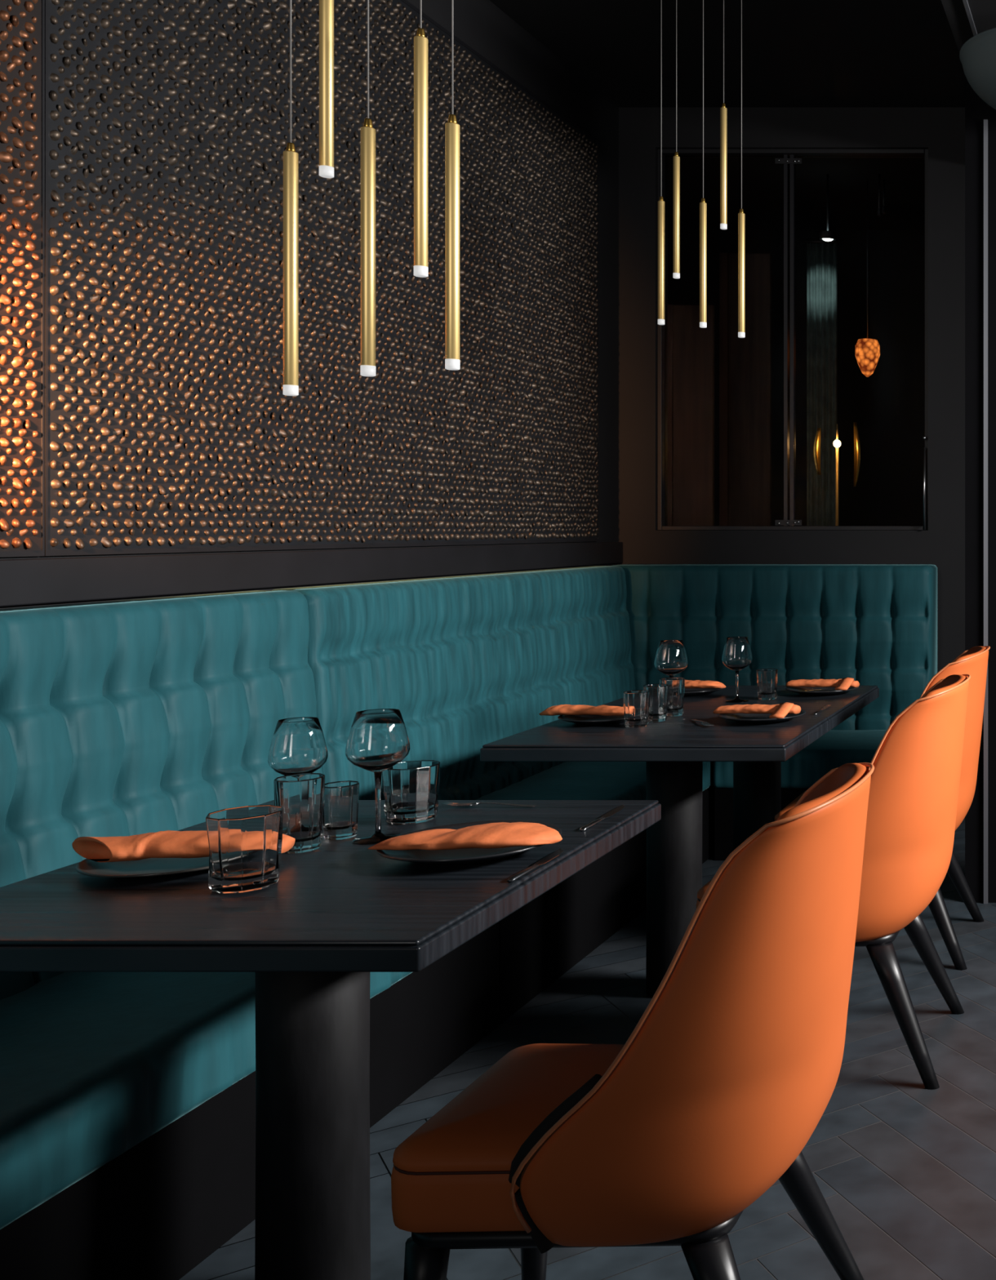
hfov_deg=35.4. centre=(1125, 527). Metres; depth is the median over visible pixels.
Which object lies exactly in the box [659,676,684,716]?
tumbler
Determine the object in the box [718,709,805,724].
plate
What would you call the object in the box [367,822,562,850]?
napkin
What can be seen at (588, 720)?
plate
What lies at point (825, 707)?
knife
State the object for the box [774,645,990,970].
dining chair
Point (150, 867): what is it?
plate
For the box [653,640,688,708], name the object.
wine glass
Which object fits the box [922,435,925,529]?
bar
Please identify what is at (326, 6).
pendant light
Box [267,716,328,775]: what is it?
wine glass
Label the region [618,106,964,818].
wall
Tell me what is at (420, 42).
pendant light
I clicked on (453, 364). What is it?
diffuser
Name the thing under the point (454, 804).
fork
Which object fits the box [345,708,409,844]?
wine glass
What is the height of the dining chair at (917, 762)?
0.930 m
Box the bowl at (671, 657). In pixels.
[653,640,688,675]
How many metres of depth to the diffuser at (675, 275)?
4.21 m
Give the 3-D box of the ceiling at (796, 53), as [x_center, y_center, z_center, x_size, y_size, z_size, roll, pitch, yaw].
[-0.550,-1.950,4.200,6.300,0.120,9.600,0,0,0]
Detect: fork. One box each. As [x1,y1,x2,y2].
[440,801,537,807]
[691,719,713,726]
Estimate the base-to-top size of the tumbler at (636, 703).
0.099 m
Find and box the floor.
[179,818,995,1279]
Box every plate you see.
[75,857,208,877]
[376,820,561,866]
[557,715,624,725]
[684,688,724,696]
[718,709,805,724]
[785,685,859,695]
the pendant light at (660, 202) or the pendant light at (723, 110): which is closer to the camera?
the pendant light at (660, 202)
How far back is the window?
5.86 m
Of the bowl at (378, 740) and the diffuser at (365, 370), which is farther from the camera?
the bowl at (378, 740)
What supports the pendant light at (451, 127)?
hanging from the ceiling at (796, 53)
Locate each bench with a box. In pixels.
[0,590,498,1279]
[272,565,715,1024]
[613,564,937,860]
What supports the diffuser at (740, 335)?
attached to the pendant light at (741, 216)
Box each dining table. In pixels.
[0,800,661,1279]
[480,685,879,997]
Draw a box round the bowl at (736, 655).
[721,636,752,671]
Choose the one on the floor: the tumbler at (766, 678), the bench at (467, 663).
the bench at (467, 663)
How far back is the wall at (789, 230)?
8.20 m
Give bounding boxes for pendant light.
[283,0,298,395]
[319,0,333,177]
[360,0,375,376]
[413,0,428,277]
[444,0,459,370]
[657,0,664,324]
[672,0,679,279]
[699,0,706,328]
[720,0,727,229]
[737,0,745,337]
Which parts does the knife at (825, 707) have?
handle, blade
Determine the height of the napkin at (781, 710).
0.035 m
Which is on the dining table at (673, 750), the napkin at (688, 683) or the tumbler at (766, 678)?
the tumbler at (766, 678)
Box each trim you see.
[0,542,622,607]
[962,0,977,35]
[983,119,987,903]
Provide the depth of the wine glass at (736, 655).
4.16 m
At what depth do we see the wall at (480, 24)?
5.40 m
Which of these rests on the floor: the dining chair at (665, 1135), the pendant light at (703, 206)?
the dining chair at (665, 1135)
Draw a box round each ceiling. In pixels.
[489,0,964,230]
[941,0,995,51]
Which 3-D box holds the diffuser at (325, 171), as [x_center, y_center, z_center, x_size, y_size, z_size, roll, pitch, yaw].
[-1.332,-0.593,2.150,0.022,0.016,0.022,0,0,0]
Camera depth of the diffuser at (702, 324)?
4.11 m
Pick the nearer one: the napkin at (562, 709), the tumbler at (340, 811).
the tumbler at (340, 811)
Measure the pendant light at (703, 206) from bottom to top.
1.251 m
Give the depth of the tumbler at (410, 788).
2.45 m
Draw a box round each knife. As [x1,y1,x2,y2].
[506,848,563,882]
[579,804,624,831]
[813,704,831,715]
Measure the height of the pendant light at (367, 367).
1.647 m
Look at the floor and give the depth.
2.77 m
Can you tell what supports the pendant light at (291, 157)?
hanging from the ceiling at (796, 53)
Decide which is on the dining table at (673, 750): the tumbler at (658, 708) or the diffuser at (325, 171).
the tumbler at (658, 708)
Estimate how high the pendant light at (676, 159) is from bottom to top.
1.075 m
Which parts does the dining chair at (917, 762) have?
seat, seat frame, leg, backrest, leg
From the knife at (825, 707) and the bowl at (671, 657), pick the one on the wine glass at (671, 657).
the bowl at (671, 657)
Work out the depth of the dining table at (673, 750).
3.59 m
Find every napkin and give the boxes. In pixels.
[71,830,295,862]
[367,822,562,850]
[538,704,624,715]
[684,680,725,688]
[712,702,800,718]
[785,677,859,689]
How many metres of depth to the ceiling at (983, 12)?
4.05 m
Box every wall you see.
[0,0,618,608]
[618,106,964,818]
[789,230,790,525]
[964,75,995,902]
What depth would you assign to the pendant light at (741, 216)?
4.13 m
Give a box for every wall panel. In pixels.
[0,0,44,557]
[44,0,598,555]
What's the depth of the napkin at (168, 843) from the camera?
2.11 m
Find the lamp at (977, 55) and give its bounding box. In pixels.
[959,27,995,109]
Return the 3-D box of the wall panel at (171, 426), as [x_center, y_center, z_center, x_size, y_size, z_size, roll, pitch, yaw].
[-2.268,-0.801,4.126,0.024,1.722,2.840,0,0,0]
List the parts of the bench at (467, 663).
backrest, seat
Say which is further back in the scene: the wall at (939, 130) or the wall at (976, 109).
the wall at (939, 130)
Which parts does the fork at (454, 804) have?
handle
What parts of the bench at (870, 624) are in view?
backrest, seat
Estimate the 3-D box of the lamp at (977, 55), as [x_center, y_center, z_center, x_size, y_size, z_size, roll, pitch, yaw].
[-0.222,-1.452,4.120,0.612,0.301,0.612,0,0,0]
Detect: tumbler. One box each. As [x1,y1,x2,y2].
[205,804,283,893]
[274,773,324,853]
[322,780,359,839]
[382,760,439,824]
[622,689,649,728]
[642,684,668,722]
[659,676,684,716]
[756,668,777,700]
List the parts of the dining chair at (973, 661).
seat, leg, backrest, leg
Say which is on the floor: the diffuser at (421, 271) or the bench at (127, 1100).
the bench at (127, 1100)
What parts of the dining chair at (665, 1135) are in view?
leg, seat, leg, seat frame, backrest, leg, leg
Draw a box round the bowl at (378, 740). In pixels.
[345,708,409,772]
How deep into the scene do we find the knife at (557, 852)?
2.14 m
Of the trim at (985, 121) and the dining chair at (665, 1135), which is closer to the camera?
the dining chair at (665, 1135)
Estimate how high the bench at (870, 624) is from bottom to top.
1.146 m
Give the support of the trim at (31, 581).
attached to the wall at (480, 24)
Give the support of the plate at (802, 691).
on the dining table at (673, 750)
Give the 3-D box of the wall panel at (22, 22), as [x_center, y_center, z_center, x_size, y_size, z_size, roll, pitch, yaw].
[-2.268,-0.801,2.224,0.024,1.722,0.960,0,0,0]
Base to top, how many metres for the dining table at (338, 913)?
0.745 m
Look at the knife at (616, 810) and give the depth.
2.49 m
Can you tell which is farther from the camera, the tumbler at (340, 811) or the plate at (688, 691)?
the plate at (688, 691)
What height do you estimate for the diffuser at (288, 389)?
0.016 m
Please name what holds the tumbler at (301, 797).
on the dining table at (338, 913)
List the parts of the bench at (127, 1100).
backrest, seat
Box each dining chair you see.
[391,762,874,1279]
[696,674,970,1089]
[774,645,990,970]
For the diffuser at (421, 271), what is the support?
attached to the pendant light at (420, 42)
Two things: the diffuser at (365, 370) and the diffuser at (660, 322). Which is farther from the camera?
the diffuser at (660, 322)
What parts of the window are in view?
pane, pane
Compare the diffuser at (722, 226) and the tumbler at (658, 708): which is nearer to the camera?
the tumbler at (658, 708)
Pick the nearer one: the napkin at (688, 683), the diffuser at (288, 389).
the diffuser at (288, 389)
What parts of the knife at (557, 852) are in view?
handle, blade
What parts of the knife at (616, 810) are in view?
handle, blade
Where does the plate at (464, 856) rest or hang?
on the dining table at (338, 913)
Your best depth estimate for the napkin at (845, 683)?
4.38 m
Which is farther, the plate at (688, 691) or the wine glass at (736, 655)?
the plate at (688, 691)
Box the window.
[657,148,928,530]
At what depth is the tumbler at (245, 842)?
2.00 m
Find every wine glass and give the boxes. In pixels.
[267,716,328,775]
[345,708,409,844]
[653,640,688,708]
[721,636,752,702]
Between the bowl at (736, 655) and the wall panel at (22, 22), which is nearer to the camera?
the wall panel at (22, 22)
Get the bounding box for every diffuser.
[283,384,298,395]
[319,164,333,177]
[360,364,375,376]
[413,265,428,277]
[444,358,459,370]
[657,319,664,324]
[672,272,679,279]
[699,321,706,328]
[720,223,727,229]
[737,332,745,337]
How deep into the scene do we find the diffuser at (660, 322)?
4.15 m
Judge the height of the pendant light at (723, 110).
0.909 m

